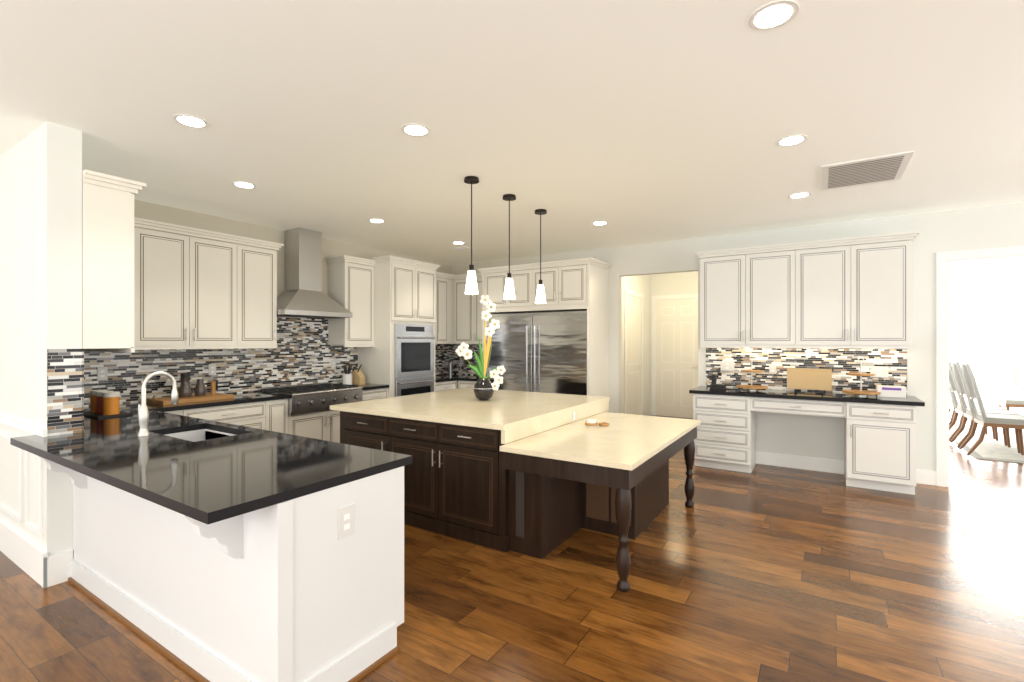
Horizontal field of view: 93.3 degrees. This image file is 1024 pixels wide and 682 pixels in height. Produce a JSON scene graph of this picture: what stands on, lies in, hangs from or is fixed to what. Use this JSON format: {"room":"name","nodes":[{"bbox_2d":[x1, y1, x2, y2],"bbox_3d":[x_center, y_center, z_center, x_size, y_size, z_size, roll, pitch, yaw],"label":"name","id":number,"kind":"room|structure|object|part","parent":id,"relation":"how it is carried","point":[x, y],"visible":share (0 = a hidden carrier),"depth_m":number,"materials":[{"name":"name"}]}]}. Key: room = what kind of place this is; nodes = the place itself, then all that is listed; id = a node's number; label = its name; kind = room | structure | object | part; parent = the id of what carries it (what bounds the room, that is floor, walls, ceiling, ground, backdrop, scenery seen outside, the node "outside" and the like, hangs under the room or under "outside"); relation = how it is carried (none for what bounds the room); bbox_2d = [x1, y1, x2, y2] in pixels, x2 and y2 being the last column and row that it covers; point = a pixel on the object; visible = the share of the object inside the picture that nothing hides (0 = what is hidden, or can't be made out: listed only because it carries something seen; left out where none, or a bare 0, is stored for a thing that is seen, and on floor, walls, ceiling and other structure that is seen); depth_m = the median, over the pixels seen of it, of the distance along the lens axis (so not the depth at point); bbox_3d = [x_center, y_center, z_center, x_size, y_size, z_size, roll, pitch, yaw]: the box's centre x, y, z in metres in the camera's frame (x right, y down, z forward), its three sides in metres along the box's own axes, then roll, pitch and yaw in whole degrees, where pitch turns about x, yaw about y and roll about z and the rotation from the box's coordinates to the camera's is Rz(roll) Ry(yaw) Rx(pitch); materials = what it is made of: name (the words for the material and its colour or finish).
{"room":"kitchen","nodes":[
{"label":"kitchen","id":0,"kind":"room"},
{"bbox_2d":[0,121,81,554],"bbox_3d":[-5.582,0.080,4.822,6.520,2.880,0.170,0,0,33],"label":"wall","id":1,"kind":"structure","parent":0,"point":[40,240],"depth_m":3.12,"materials":[{"name":"white paint"}]},
{"bbox_2d":[0,349,51,587],"bbox_3d":[-5.623,0.785,4.736,6.542,1.470,0.024,0,0,33],"label":"wainscoting","id":2,"kind":"structure","parent":1,"relation":"attached to","point":[38,564],"depth_m":3.15,"materials":[{"name":"white wood"}]},
{"bbox_2d":[82,177,137,352],"bbox_3d":[-3.043,-0.504,3.474,0.790,1.108,0.288,0,0,33],"label":"upper cabinet","id":3,"kind":"object","parent":1,"relation":"attached to","point":[109,223],"depth_m":3.26,"materials":[{"name":"white wood"}]},
{"bbox_2d":[206,429,233,436],"bbox_3d":[-1.932,0.711,3.308,0.640,0.158,0.012,0,0,33],"label":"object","id":4,"kind":"structure","parent":0,"relation":"attached to","point":[209,432],"depth_m":3.39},
{"bbox_2d":[134,199,451,296],"bbox_3d":[-2.603,0.080,6.389,0.150,2.880,5.680,0,0,33],"label":"wall","id":5,"kind":"structure","parent":0,"point":[176,216],"depth_m":5.68,"materials":[{"name":"beige paint"}]},
{"bbox_2d":[138,221,237,348],"bbox_3d":[-3.300,-0.504,4.826,0.354,1.108,0.915,0,0,33],"label":"upper cabinet","id":6,"kind":"object","parent":5,"relation":"attached to","point":[188,285],"depth_m":4.70,"materials":[{"name":"white wood"}]},
{"bbox_2d":[238,241,277,348],"bbox_3d":[-2.934,-0.504,5.399,0.354,1.108,0.445,0,0,33],"label":"upper cabinet","id":7,"kind":"object","parent":5,"relation":"attached to","point":[257,264],"depth_m":5.30,"materials":[{"name":"white wood"}]},
{"bbox_2d":[277,228,351,318],"bbox_3d":[-2.499,-0.827,5.936,0.487,1.061,0.924,0,0,33],"label":"range hood","id":8,"kind":"object","parent":5,"relation":"attached to","point":[302,295],"visible":0.9,"depth_m":5.87,"materials":[{"name":"silver metal"}]},
{"bbox_2d":[326,257,373,344],"bbox_3d":[-2.181,-0.504,6.576,0.354,1.108,0.490,0,0,33],"label":"upper cabinet","id":9,"kind":"object","parent":5,"relation":"attached to","point":[350,283],"depth_m":6.42,"materials":[{"name":"white wood"}]},
{"bbox_2d":[438,273,453,344],"bbox_3d":[-1.237,-0.504,8.051,0.354,1.108,0.508,0,0,33],"label":"upper cabinet","id":10,"kind":"object","parent":5,"relation":"attached to","point":[445,285],"depth_m":7.97,"materials":[{"name":"white wood"}]},
{"bbox_2d":[0,415,1023,681],"bbox_3d":[0.344,1.545,4.825,16.500,0.050,18.500,0,0,33],"label":"floor","id":11,"kind":"structure","parent":0,"point":[764,573],"depth_m":2.83,"materials":[{"name":"brown wood"}]},
{"bbox_2d":[38,436,81,576],"bbox_3d":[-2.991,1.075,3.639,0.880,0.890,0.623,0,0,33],"label":"base cabinet","id":12,"kind":"object","parent":11,"relation":"on","point":[57,460],"depth_m":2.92,"materials":[{"name":"white wood"}]},
{"bbox_2d":[98,469,145,624],"bbox_3d":[-2.081,1.165,3.057,0.680,0.710,0.623,0,0,33],"label":"base cabinet","id":13,"kind":"object","parent":11,"relation":"on","point":[121,496],"depth_m":2.65,"materials":[{"name":"white wood"}]},
{"bbox_2d":[82,425,205,588],"bbox_3d":[-2.494,1.075,3.321,0.300,0.890,0.623,0,0,33],"label":"base cabinet","id":14,"kind":"object","parent":11,"relation":"on","point":[89,468],"depth_m":2.94,"materials":[{"name":"white wood"}]},
{"bbox_2d":[146,481,185,652],"bbox_3d":[-1.533,1.075,2.707,0.620,0.890,0.623,0,0,33],"label":"base cabinet","id":15,"kind":"object","parent":11,"relation":"on","point":[165,507],"depth_m":2.37,"materials":[{"name":"white wood"}]},
{"bbox_2d":[174,409,181,412],"bbox_3d":[-3.385,1.075,4.467,0.597,0.890,0.360,0,0,33],"label":"base cabinet","id":16,"kind":"object","parent":11,"relation":"on","point":[175,410],"depth_m":4.41,"materials":[{"name":"white wood"}]},
{"bbox_2d":[182,401,269,428],"bbox_3d":[-3.067,1.075,4.941,0.623,0.890,0.780,0,0,33],"label":"base cabinet","id":17,"kind":"object","parent":11,"relation":"on","point":[257,414],"depth_m":4.88,"materials":[{"name":"white wood"}]},
{"bbox_2d":[122,393,289,412],"bbox_3d":[-3.070,0.610,4.919,0.642,0.040,1.340,0,0,33],"label":"countertop","id":18,"kind":"structure","parent":17,"relation":"on","point":[239,398],"depth_m":4.72,"materials":[{"name":"black stone"}]},
{"bbox_2d":[84,357,463,418],"bbox_3d":[-2.129,0.414,6.026,0.840,0.351,5.060,0,0,33],"label":"kitchen items","id":19,"kind":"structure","parent":18,"relation":"on","point":[104,403],"depth_m":4.71,"materials":[{"name":"multicoloured"}]},
{"bbox_2d":[270,397,289,432],"bbox_3d":[-2.787,1.075,5.379,0.623,0.890,0.260,0,0,33],"label":"base cabinet","id":20,"kind":"object","parent":11,"relation":"on","point":[279,417],"depth_m":5.23,"materials":[{"name":"white wood"}]},
{"bbox_2d":[186,461,409,681],"bbox_3d":[-1.004,1.075,2.334,0.673,0.890,0.681,0,0,33],"label":"base cabinet","id":21,"kind":"object","parent":11,"relation":"on","point":[248,532],"depth_m":2.08,"materials":[{"name":"white wood"}]},
{"bbox_2d":[46,405,401,512],"bbox_3d":[-2.337,0.610,3.148,3.784,0.040,0.854,0,0,33],"label":"countertop","id":22,"kind":"structure","parent":21,"relation":"on","point":[244,472],"depth_m":2.42,"materials":[{"name":"black stone"}]},
{"bbox_2d":[138,371,177,436],"bbox_3d":[-2.264,0.392,3.087,0.101,0.395,0.220,0,0,33],"label":"faucet","id":23,"kind":"object","parent":22,"relation":"on","point":[143,415],"visible":1,"depth_m":3.01,"materials":[{"name":"silver metal"}]},
{"bbox_2d":[290,410,347,444],"bbox_3d":[-2.455,1.170,5.897,0.623,0.699,0.970,0,0,33],"label":"base cabinet","id":24,"kind":"object","parent":11,"relation":"on","point":[324,424],"depth_m":5.63,"materials":[{"name":"white wood"}]},
{"bbox_2d":[258,382,362,414],"bbox_3d":[-2.415,0.681,5.871,0.685,0.273,0.964,0,0,33],"label":"range","id":25,"kind":"object","parent":24,"relation":"in","point":[311,397],"visible":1,"depth_m":5.67,"materials":[{"name":"silver metal"}]},
{"bbox_2d":[362,389,389,448],"bbox_3d":[-2.065,1.075,6.508,0.623,0.890,0.480,0,0,33],"label":"base cabinet","id":26,"kind":"object","parent":11,"relation":"on","point":[367,394],"depth_m":6.34,"materials":[{"name":"white wood"}]},
{"bbox_2d":[352,381,389,388],"bbox_3d":[-2.057,0.610,6.502,0.642,0.040,0.480,0,0,33],"label":"countertop","id":27,"kind":"structure","parent":26,"relation":"on","point":[364,386],"depth_m":6.41,"materials":[{"name":"black stone"}]},
{"bbox_2d":[354,257,437,452],"bbox_3d":[-1.665,0.211,7.077,0.683,2.617,0.910,0,0,33],"label":"tall cabinet","id":28,"kind":"object","parent":11,"relation":"on","point":[405,292],"depth_m":6.69,"materials":[{"name":"white wood"}]},
{"bbox_2d":[394,323,434,396],"bbox_3d":[-1.357,0.470,6.880,0.096,1.420,0.770,0,0,33],"label":"wall oven","id":29,"kind":"object","parent":28,"relation":"in","point":[413,358],"visible":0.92,"depth_m":6.83,"materials":[{"name":"silver metal"}]},
{"bbox_2d":[438,381,457,390],"bbox_3d":[-1.294,1.075,7.712,0.623,0.890,0.560,0,0,33],"label":"base cabinet","id":30,"kind":"object","parent":11,"relation":"on","point":[442,385],"depth_m":7.58,"materials":[{"name":"white wood"}]},
{"bbox_2d":[438,373,479,380],"bbox_3d":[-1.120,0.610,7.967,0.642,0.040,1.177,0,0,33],"label":"countertop","id":31,"kind":"structure","parent":30,"relation":"on","point":[441,376],"depth_m":8.04,"materials":[{"name":"black stone"}]},
{"bbox_2d":[458,381,476,388],"bbox_3d":[-0.475,1.075,7.883,0.530,0.890,0.623,0,0,33],"label":"base cabinet","id":32,"kind":"object","parent":11,"relation":"on","point":[461,384],"depth_m":7.68,"materials":[{"name":"white wood"}]},
{"bbox_2d":[330,388,699,591],"bbox_3d":[0.063,1.055,4.488,2.850,0.930,2.070,0,0,33],"label":"kitchen island","id":33,"kind":"object","parent":11,"relation":"on","point":[475,485],"depth_m":3.74,"materials":[{"name":"brown wood"}]},
{"bbox_2d":[455,295,505,399],"bbox_3d":[-0.309,0.063,4.816,0.436,1.052,0.299,0,0,33],"label":"potted orchid","id":34,"kind":"object","parent":33,"relation":"on","point":[484,388],"visible":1,"depth_m":4.81,"materials":[{"name":"white plant"}]},
{"bbox_3d":[0.063,0.677,4.488,2.850,0.174,2.070,0,0,33],"label":"quartz kitchen island top","id":35,"kind":"part","parent":33,"relation":"part of","materials":[{"name":"beige stone"}]},
{"bbox_2d":[584,419,608,426],"bbox_3d":[0.727,0.702,4.156,0.185,0.055,0.184,0,0,33],"label":"decor","id":36,"kind":"object","parent":33,"relation":"on","point":[591,423],"visible":1,"depth_m":4.12,"materials":[{"name":"white"}]},
{"bbox_2d":[485,311,586,394],"bbox_3d":[0.456,0.555,7.199,1.682,1.930,0.739,0,0,33],"label":"refrigerator","id":37,"kind":"object","parent":11,"relation":"on","point":[544,352],"visible":0.48,"depth_m":6.86,"materials":[{"name":"silver metal"}]},
{"bbox_2d":[689,231,924,494],"bbox_3d":[3.221,0.207,5.501,2.180,2.625,0.654,0,0,33],"label":"desk unit","id":38,"kind":"object","parent":11,"relation":"on","point":[839,307],"visible":0.94,"depth_m":5.40,"materials":[{"name":"white wood"}]},
{"bbox_2d":[710,356,905,397],"bbox_3d":[3.277,0.385,5.513,1.900,0.409,0.360,0,0,33],"label":"decor","id":39,"kind":"object","parent":38,"relation":"on","point":[810,379],"visible":1,"depth_m":5.53,"materials":[{"name":"beige"}]},
{"bbox_2d":[949,420,1023,462],"bbox_3d":[8.411,1.513,6.906,3.350,0.012,3.700,0,0,33],"label":"area rug","id":40,"kind":"object","parent":11,"relation":"on","point":[989,447],"visible":0.54,"depth_m":6.91,"materials":[{"name":"white fabric"}]},
{"bbox_2d":[949,359,956,446],"bbox_3d":[6.630,0.885,6.799,0.655,1.244,0.500,0,0,33],"label":"dining chair","id":41,"kind":"object","parent":40,"relation":"on","point":[952,366],"depth_m":7.37,"materials":[{"name":"grey"}]},
{"bbox_2d":[957,360,1023,455],"bbox_3d":[6.334,0.885,6.336,0.655,1.244,0.500,0,0,33],"label":"dining chair","id":42,"kind":"object","parent":40,"relation":"on","point":[963,383],"depth_m":6.64,"materials":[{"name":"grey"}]},
{"bbox_2d":[985,387,1023,399],"bbox_3d":[7.680,1.133,6.691,1.150,0.746,2.450,0,0,33],"label":"dining table","id":43,"kind":"object","parent":40,"relation":"on","point":[1016,392],"visible":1,"depth_m":7.39,"materials":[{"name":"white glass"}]},
{"bbox_2d":[0,0,1023,274],"bbox_3d":[0.344,-1.410,4.825,16.500,0.100,18.500,0,0,33],"label":"ceiling","id":44,"kind":"structure","parent":0,"point":[632,122],"depth_m":2.84,"materials":[{"name":"paint"}]},
{"bbox_2d":[173,114,208,127],"bbox_3d":[-1.982,-1.357,2.989,0.188,0.005,0.188,0,0,6],"label":"recessed light","id":45,"kind":"object","parent":44,"relation":"in","point":[184,119],"depth_m":2.98,"materials":[{"name":"white"}]},
{"bbox_2d":[232,181,256,188],"bbox_3d":[-2.330,-1.357,4.208,0.188,0.005,0.188,0,0,-12],"label":"recessed light","id":46,"kind":"object","parent":44,"relation":"in","point":[241,184],"depth_m":4.19,"materials":[{"name":"white"}]},
{"bbox_2d":[368,219,384,222],"bbox_3d":[-1.527,-1.357,5.463,0.188,0.005,0.188,0,0,6],"label":"recessed light","id":47,"kind":"object","parent":44,"relation":"in","point":[370,220],"depth_m":5.44,"materials":[{"name":"white"}]},
{"bbox_2d":[401,123,430,136],"bbox_3d":[-0.620,-1.357,3.115,0.188,0.005,0.188,0,0,24],"label":"recessed light","id":48,"kind":"object","parent":44,"relation":"in","point":[418,130],"depth_m":3.11,"materials":[{"name":"white"}]},
{"bbox_2d":[452,241,464,243],"bbox_3d":[-0.740,-1.357,6.693,0.188,0.005,0.188,0,0,6],"label":"recessed light","id":49,"kind":"object","parent":44,"relation":"in","point":[457,242],"depth_m":6.66,"materials":[{"name":"white"}]},
{"bbox_2d":[464,176,478,293],"bbox_3d":[-0.338,-0.877,4.038,0.128,0.964,0.128,0,0,21],"label":"pendant light","id":50,"kind":"object","parent":44,"relation":"hanging from","point":[472,288],"depth_m":4.01,"materials":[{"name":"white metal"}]},
{"bbox_2d":[503,194,515,298],"bbox_3d":[-0.025,-0.877,4.527,0.128,0.964,0.128,0,0,21],"label":"pendant light","id":51,"kind":"object","parent":44,"relation":"hanging from","point":[509,293],"depth_m":4.50,"materials":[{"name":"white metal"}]},
{"bbox_2d":[534,209,546,302],"bbox_3d":[0.298,-0.877,5.032,0.128,0.964,0.128,0,0,21],"label":"pendant light","id":52,"kind":"object","parent":44,"relation":"hanging from","point":[540,296],"depth_m":5.00,"materials":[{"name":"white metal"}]},
{"bbox_2d":[592,221,607,224],"bbox_3d":[1.012,-1.357,5.573,0.188,0.005,0.188,0,0,24],"label":"recessed light","id":53,"kind":"object","parent":44,"relation":"in","point":[597,222],"depth_m":5.57,"materials":[{"name":"white"}]},
{"bbox_2d":[748,0,798,30],"bbox_3d":[1.091,-1.357,2.021,0.188,0.005,0.188,0,0,-12],"label":"recessed light","id":54,"kind":"object","parent":44,"relation":"in","point":[773,15],"depth_m":2.01,"materials":[{"name":"white"}]},
{"bbox_2d":[776,134,807,145],"bbox_3d":[1.893,-1.357,3.276,0.188,0.005,0.188,0,0,6],"label":"recessed light","id":55,"kind":"object","parent":44,"relation":"in","point":[791,140],"depth_m":3.27,"materials":[{"name":"white"}]},
{"bbox_2d":[788,192,811,197],"bbox_3d":[2.680,-1.357,4.506,0.188,0.005,0.188,0,0,6],"label":"recessed light","id":56,"kind":"object","parent":44,"relation":"in","point":[801,194],"depth_m":4.50,"materials":[{"name":"white"}]},
{"bbox_2d":[622,277,622,413],"bbox_3d":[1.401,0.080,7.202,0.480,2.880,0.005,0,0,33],"label":"wall","id":57,"kind":"structure","parent":0,"point":[622,277],"depth_m":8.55,"materials":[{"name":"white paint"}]},
{"bbox_2d":[623,275,650,415],"bbox_3d":[1.995,0.080,8.707,0.100,2.880,3.180,0,0,33],"label":"wall","id":58,"kind":"structure","parent":0,"point":[648,287],"depth_m":9.67,"materials":[{"name":"white paint"}]},
{"bbox_2d":[624,289,697,417],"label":"doors","id":59,"kind":"structure","parent":58,"relation":"attached to","point":[674,349],"depth_m":9.56,"materials":[{"name":"white wood"}]},
{"bbox_2d":[651,271,697,417],"bbox_3d":[3.592,0.080,9.514,1.680,2.880,0.100,0,0,33],"label":"wall","id":60,"kind":"structure","parent":0,"point":[683,282],"depth_m":9.69,"materials":[{"name":"white paint"}]},
{"bbox_2d":[452,202,1023,470],"bbox_3d":[3.802,0.080,5.593,11.500,2.880,0.120,0,0,33],"label":"wall","id":61,"kind":"structure","parent":0,"point":[986,227],"depth_m":5.58,"materials":[{"name":"paint"}]},
{"bbox_2d":[454,273,481,344],"bbox_3d":[-0.534,-0.504,8.081,0.843,1.108,0.354,0,0,33],"label":"upper cabinet","id":62,"kind":"object","parent":61,"relation":"attached to","point":[467,307],"depth_m":8.01,"materials":[{"name":"white wood"}]},
{"bbox_2d":[482,269,511,313],"bbox_3d":[-0.061,-0.746,7.571,0.427,0.622,0.703,0,0,33],"label":"upper cabinet","id":63,"kind":"object","parent":61,"relation":"attached to","point":[493,280],"depth_m":7.28,"materials":[{"name":"white wood"}]},
{"bbox_2d":[506,265,533,312],"bbox_3d":[0.296,-0.746,7.342,0.422,0.622,0.703,0,0,33],"label":"upper cabinet","id":64,"kind":"object","parent":61,"relation":"attached to","point":[523,279],"depth_m":7.03,"materials":[{"name":"white wood"}]},
{"bbox_2d":[534,265,561,312],"bbox_3d":[0.652,-0.746,7.114,0.423,0.622,0.703,0,0,33],"label":"upper cabinet","id":65,"kind":"object","parent":61,"relation":"attached to","point":[549,273],"depth_m":6.80,"materials":[{"name":"white wood"}]},
{"bbox_2d":[558,261,605,312],"bbox_3d":[1.010,-0.746,6.886,0.426,0.622,0.703,0,0,33],"label":"upper cabinet","id":66,"kind":"object","parent":61,"relation":"attached to","point":[581,284],"depth_m":6.61,"materials":[{"name":"white wood"}]},
{"bbox_2d":[756,451,843,473],"bbox_3d":[3.411,1.445,5.761,0.900,0.150,0.014,0,0,33],"label":"baseboard","id":67,"kind":"structure","parent":61,"relation":"attached to","point":[774,459],"depth_m":5.74,"materials":[{"name":"white wood"}]},
{"bbox_2d":[916,246,1023,486],"bbox_3d":[5.033,0.295,4.793,1.745,2.450,0.140,0,0,33],"label":"door frame","id":68,"kind":"structure","parent":61,"relation":"attached to","point":[940,477],"depth_m":5.05,"materials":[{"name":"white wood"}]},
{"bbox_2d":[949,268,1023,418],"bbox_3d":[9.220,0.080,9.238,6.300,2.880,0.100,0,0,33],"label":"window","id":69,"kind":"structure","parent":0,"point":[986,322],"depth_m":9.25,"materials":[{"name":"white glass"}]}
]}

